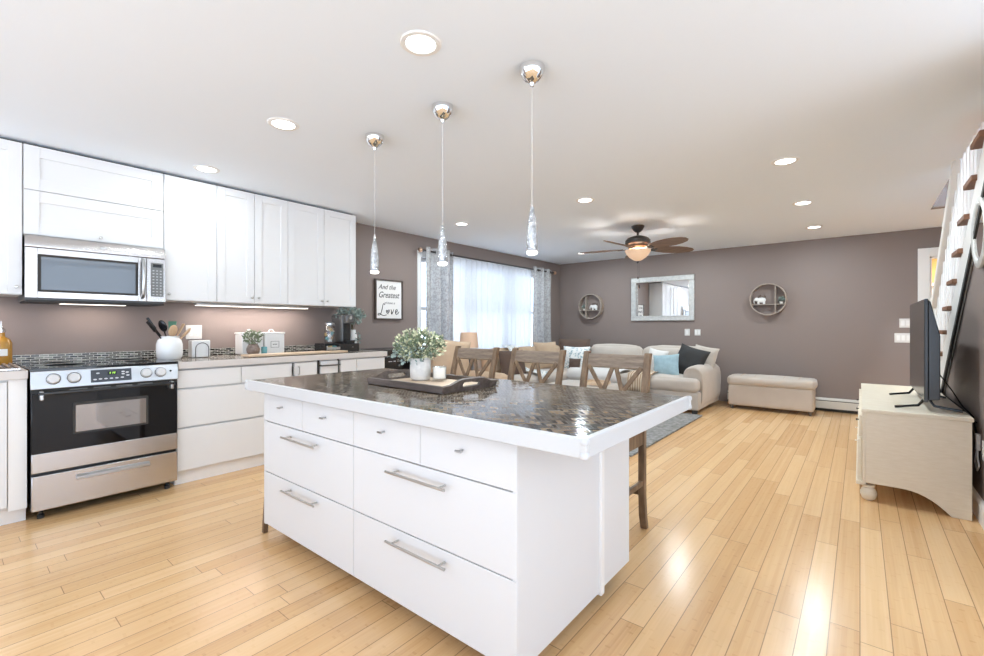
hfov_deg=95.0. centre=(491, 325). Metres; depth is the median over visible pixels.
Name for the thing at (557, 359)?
bar stool
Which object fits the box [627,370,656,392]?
throw blanket
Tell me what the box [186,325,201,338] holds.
outlet plate
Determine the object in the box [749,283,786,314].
shelf
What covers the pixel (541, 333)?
curtain
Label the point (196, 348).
napkin holder
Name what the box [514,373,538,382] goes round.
seat cushion
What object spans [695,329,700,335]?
switch plate
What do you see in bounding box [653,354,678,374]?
throw pillow
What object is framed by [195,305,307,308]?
diffuser
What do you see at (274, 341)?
canister
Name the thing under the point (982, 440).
outlet plate
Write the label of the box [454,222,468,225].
recessed light
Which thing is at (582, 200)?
diffuser
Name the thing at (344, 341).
drip tray
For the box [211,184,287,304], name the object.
upper cabinet
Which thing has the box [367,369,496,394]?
serving tray
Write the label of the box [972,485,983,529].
baseboard
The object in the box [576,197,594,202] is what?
recessed light
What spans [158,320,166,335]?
utensil
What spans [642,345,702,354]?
cushion
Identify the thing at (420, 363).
potted plant
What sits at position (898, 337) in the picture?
switch plate
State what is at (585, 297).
shelf
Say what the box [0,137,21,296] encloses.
upper cabinet
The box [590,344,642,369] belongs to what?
cushion
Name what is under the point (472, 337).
table lamp
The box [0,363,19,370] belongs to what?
cooling rack
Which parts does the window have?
sash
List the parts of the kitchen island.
support leg, drawer, handle, handle, drawer, drawer, drawer, drawer, handle, handle, drawer, drawer, drawer, panel, corner moulding, panel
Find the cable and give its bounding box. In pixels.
[940,375,976,432]
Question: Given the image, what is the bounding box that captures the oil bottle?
[0,321,12,364]
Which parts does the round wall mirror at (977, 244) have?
glass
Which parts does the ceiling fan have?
blade, blade, lamp shade, blade, blade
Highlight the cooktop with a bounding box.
[17,357,177,371]
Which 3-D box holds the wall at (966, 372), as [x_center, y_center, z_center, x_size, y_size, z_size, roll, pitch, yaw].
[3.403,-0.020,3.198,0.080,2.410,3.458,0,0,39]
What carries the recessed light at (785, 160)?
in the ceiling
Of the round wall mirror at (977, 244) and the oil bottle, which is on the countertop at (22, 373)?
the oil bottle
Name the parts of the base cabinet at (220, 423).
drawer, drawer, drawer, drawer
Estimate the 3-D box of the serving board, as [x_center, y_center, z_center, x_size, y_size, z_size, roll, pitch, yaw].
[-1.824,0.258,4.250,0.160,0.019,0.960,0,0,39]
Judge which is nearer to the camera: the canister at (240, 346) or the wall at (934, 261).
the canister at (240, 346)
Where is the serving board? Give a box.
[241,350,347,356]
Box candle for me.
[433,366,445,378]
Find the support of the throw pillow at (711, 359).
on the sectional sofa
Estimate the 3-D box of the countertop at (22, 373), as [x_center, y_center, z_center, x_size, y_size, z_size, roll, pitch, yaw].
[-3.321,0.292,2.657,0.750,0.049,0.757,0,0,39]
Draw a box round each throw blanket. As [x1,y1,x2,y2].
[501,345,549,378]
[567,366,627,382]
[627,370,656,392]
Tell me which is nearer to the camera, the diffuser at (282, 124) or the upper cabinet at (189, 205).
the diffuser at (282, 124)
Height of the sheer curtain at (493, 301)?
2.085 m
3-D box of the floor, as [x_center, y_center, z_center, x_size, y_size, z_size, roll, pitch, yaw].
[2.225,1.245,3.992,8.400,0.120,15.000,0,0,39]
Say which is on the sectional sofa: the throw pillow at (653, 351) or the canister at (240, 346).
the throw pillow at (653, 351)
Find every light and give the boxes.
[193,165,219,172]
[194,302,308,308]
[267,117,298,130]
[365,132,383,273]
[400,30,441,55]
[431,101,452,265]
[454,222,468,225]
[519,60,544,254]
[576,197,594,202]
[771,156,799,165]
[792,200,813,205]
[806,225,822,228]
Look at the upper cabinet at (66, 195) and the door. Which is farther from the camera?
the door
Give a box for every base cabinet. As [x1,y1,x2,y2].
[0,379,26,525]
[171,362,293,484]
[293,360,316,375]
[317,359,340,373]
[339,358,355,371]
[355,356,384,370]
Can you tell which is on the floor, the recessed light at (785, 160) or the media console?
the media console
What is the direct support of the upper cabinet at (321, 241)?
attached to the wall at (31, 328)
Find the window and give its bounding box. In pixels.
[417,250,532,331]
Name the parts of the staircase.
handrail, dark edge trim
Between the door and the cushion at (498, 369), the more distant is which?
the cushion at (498, 369)
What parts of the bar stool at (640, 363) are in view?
leg, rail, seat rail, leg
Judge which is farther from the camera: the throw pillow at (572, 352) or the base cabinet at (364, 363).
the throw pillow at (572, 352)
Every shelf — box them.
[578,294,603,318]
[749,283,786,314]
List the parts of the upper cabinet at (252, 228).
door, door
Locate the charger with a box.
[974,433,980,470]
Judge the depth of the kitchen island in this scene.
1.73 m
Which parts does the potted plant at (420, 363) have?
pot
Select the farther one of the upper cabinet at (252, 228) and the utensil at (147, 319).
the upper cabinet at (252, 228)
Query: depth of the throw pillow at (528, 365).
6.90 m
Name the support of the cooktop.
in the range
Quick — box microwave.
[18,234,165,306]
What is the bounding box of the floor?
[0,401,983,655]
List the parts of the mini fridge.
door, trim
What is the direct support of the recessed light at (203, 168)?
in the ceiling
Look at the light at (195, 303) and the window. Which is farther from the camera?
the window
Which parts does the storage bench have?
lid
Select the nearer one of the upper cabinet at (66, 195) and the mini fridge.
the upper cabinet at (66, 195)
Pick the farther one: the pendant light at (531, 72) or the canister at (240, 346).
the canister at (240, 346)
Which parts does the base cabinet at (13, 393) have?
door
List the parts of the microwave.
door, handle, control panel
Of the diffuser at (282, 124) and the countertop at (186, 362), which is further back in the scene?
the countertop at (186, 362)
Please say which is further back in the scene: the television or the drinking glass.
the drinking glass
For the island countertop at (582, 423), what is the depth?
1.75 m
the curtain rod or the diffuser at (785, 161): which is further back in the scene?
the curtain rod
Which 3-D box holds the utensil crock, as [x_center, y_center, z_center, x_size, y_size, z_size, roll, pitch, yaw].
[-2.592,0.173,3.625,0.180,0.187,0.180,0,0,39]
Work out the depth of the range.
2.96 m
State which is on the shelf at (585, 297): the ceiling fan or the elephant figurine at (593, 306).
the elephant figurine at (593, 306)
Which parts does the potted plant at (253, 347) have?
pot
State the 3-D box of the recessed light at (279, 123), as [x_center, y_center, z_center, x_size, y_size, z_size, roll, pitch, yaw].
[-1.265,-1.228,2.736,0.180,0.018,0.180,0,0,39]
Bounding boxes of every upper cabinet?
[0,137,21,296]
[22,142,162,248]
[162,173,216,302]
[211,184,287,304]
[285,200,355,307]
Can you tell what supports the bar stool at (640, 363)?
on the floor
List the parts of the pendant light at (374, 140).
lamp shade, cord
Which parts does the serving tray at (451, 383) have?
handle, rail, rail, handle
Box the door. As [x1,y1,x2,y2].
[918,247,938,301]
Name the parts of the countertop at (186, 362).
drawer, pod drawer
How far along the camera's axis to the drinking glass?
4.15 m
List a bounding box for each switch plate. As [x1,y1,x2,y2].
[685,329,689,335]
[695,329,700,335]
[894,333,909,342]
[899,319,909,327]
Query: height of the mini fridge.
0.895 m
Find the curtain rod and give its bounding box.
[418,247,555,274]
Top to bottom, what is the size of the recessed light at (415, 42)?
0.018 m
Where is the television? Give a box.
[889,299,962,412]
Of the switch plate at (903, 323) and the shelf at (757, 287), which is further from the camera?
the shelf at (757, 287)
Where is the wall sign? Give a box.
[374,278,402,319]
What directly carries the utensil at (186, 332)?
in the utensil crock
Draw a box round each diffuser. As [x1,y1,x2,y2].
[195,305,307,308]
[197,167,215,171]
[272,120,294,128]
[406,35,434,52]
[579,199,591,201]
[775,158,794,163]
[796,202,809,204]
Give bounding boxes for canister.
[234,329,263,354]
[263,329,284,352]
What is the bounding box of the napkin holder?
[188,340,209,357]
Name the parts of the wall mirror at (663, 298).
glass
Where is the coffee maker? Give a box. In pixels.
[332,314,354,342]
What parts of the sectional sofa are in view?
frame, arm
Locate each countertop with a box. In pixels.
[0,364,27,379]
[172,343,386,368]
[245,368,691,460]
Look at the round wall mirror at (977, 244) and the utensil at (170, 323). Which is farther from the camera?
the utensil at (170, 323)
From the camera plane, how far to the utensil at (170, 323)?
3.71 m
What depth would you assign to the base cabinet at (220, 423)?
3.56 m
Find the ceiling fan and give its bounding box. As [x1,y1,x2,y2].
[579,224,693,288]
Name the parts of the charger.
cord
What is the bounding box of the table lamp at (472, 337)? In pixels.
[460,332,478,369]
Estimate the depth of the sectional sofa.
6.38 m
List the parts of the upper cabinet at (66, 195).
flap door, flap door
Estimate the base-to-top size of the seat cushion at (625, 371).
0.233 m
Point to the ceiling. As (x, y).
(674, 116)
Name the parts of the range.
knob, knob, oven door, drawer, control panel, handle, clock glass, handle, knob, knob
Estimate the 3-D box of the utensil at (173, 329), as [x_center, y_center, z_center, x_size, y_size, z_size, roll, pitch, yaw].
[-2.569,0.120,3.623,0.077,0.259,0.067,0,0,39]
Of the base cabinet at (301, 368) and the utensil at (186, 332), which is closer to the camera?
the utensil at (186, 332)
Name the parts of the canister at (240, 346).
lid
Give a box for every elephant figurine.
[590,303,597,309]
[753,295,765,303]
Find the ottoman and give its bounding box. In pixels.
[548,379,618,389]
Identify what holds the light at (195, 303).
attached to the upper cabinet at (252, 228)
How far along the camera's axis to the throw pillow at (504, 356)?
6.43 m
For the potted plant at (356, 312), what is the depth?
4.98 m
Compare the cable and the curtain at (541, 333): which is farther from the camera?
the curtain at (541, 333)
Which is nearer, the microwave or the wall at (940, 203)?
the microwave
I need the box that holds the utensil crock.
[156,336,182,359]
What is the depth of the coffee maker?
4.84 m
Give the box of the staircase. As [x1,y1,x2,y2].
[930,122,983,392]
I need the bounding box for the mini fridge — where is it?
[359,347,416,368]
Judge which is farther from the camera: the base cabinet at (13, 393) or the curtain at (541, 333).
the curtain at (541, 333)
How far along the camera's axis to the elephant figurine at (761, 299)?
6.73 m
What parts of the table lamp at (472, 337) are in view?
lamp shade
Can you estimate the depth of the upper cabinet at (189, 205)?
3.71 m
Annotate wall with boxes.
[0,223,559,364]
[560,227,941,413]
[931,180,948,209]
[932,259,936,282]
[944,262,983,500]
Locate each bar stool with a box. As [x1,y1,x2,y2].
[450,346,499,377]
[507,348,566,384]
[579,351,651,528]
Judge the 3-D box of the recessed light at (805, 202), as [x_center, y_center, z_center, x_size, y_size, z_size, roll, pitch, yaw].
[3.092,-1.228,4.485,0.180,0.018,0.180,0,0,39]
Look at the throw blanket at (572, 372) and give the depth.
6.92 m
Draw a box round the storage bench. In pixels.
[727,374,817,415]
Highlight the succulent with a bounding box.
[779,296,784,303]
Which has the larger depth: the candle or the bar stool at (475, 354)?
the bar stool at (475, 354)
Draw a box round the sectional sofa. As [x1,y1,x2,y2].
[473,344,720,413]
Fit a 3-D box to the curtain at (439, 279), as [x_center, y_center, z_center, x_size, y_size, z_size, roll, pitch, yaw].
[-0.719,0.033,6.253,0.134,2.185,0.578,0,0,39]
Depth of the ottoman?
5.87 m
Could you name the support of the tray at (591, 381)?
on the ottoman
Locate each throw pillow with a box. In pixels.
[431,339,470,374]
[499,351,525,374]
[514,346,535,372]
[533,341,556,368]
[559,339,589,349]
[564,346,589,367]
[649,348,668,369]
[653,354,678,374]
[678,343,710,373]
[696,344,718,368]
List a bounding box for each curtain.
[425,247,452,346]
[453,257,531,368]
[532,266,551,346]
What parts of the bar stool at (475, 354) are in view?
leg, rail, leg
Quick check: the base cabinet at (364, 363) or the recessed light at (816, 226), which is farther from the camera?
the recessed light at (816, 226)
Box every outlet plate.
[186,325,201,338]
[982,440,983,460]
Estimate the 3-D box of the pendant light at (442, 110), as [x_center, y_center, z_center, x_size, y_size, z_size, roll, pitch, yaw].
[-0.276,-0.781,2.516,0.122,0.888,0.122,0,0,39]
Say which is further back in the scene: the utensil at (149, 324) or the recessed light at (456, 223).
the recessed light at (456, 223)
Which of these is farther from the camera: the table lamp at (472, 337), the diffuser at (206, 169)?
the table lamp at (472, 337)
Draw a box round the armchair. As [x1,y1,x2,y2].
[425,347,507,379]
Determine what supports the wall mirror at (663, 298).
attached to the wall at (847, 296)
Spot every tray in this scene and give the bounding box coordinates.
[343,340,354,342]
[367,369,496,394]
[587,379,610,385]
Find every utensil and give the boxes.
[146,317,160,335]
[146,321,160,338]
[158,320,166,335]
[168,321,176,329]
[168,325,177,335]
[176,324,184,335]
[180,328,190,338]
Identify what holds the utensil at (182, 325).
in the utensil crock
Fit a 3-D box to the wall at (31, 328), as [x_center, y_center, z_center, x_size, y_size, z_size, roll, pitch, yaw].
[-2.084,-0.020,4.888,0.150,2.410,10.940,0,0,39]
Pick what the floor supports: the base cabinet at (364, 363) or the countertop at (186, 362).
the base cabinet at (364, 363)
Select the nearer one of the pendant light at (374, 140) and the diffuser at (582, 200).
the pendant light at (374, 140)
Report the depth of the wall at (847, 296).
6.57 m
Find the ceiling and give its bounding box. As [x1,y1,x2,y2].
[0,0,983,263]
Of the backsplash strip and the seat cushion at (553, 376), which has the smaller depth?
the backsplash strip
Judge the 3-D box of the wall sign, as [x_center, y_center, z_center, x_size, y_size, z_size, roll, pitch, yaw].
[-1.302,-0.332,5.696,0.039,0.503,0.430,0,0,39]
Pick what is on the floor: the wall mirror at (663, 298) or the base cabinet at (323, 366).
the base cabinet at (323, 366)
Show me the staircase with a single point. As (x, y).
(966, 180)
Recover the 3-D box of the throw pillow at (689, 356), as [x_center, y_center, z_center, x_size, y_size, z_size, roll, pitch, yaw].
[2.893,0.530,6.613,0.246,0.540,0.573,0,0,-33]
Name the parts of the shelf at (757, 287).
shelf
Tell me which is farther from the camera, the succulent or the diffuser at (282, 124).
the succulent
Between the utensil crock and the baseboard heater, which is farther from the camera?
the baseboard heater
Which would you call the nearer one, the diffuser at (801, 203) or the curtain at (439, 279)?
the diffuser at (801, 203)
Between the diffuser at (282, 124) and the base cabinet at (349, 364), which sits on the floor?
the base cabinet at (349, 364)
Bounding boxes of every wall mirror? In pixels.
[631,274,694,320]
[971,196,983,268]
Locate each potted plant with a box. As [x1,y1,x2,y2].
[241,329,263,353]
[334,307,365,348]
[391,327,446,380]
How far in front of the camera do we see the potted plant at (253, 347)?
4.04 m
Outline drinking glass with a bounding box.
[261,347,266,353]
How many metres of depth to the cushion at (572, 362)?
7.26 m
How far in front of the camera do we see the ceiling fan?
5.42 m
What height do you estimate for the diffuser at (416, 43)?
0.001 m
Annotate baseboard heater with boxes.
[727,391,858,413]
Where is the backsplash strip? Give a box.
[13,345,314,363]
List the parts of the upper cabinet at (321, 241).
door, door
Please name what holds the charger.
attached to the wall at (966, 372)
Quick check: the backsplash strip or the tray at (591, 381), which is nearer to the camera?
the backsplash strip
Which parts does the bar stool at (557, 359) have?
leg, rail, leg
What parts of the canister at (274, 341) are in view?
lid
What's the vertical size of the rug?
0.017 m
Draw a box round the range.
[17,357,177,518]
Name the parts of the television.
panel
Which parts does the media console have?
door, drawer, moulding, frame, panel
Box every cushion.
[481,348,508,372]
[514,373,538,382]
[533,368,567,382]
[569,358,580,367]
[570,369,632,379]
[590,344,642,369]
[617,374,699,392]
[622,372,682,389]
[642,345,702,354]
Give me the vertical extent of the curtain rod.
0.070 m
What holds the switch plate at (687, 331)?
attached to the wall at (847, 296)
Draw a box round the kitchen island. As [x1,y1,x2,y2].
[262,393,628,655]
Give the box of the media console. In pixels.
[855,383,973,520]
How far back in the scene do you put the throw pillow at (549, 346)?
7.39 m
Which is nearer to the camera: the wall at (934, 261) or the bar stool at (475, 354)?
the bar stool at (475, 354)
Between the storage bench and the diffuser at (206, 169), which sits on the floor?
the storage bench
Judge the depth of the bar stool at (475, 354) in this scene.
3.51 m
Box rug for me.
[629,413,701,456]
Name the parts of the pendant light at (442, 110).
lamp shade, cord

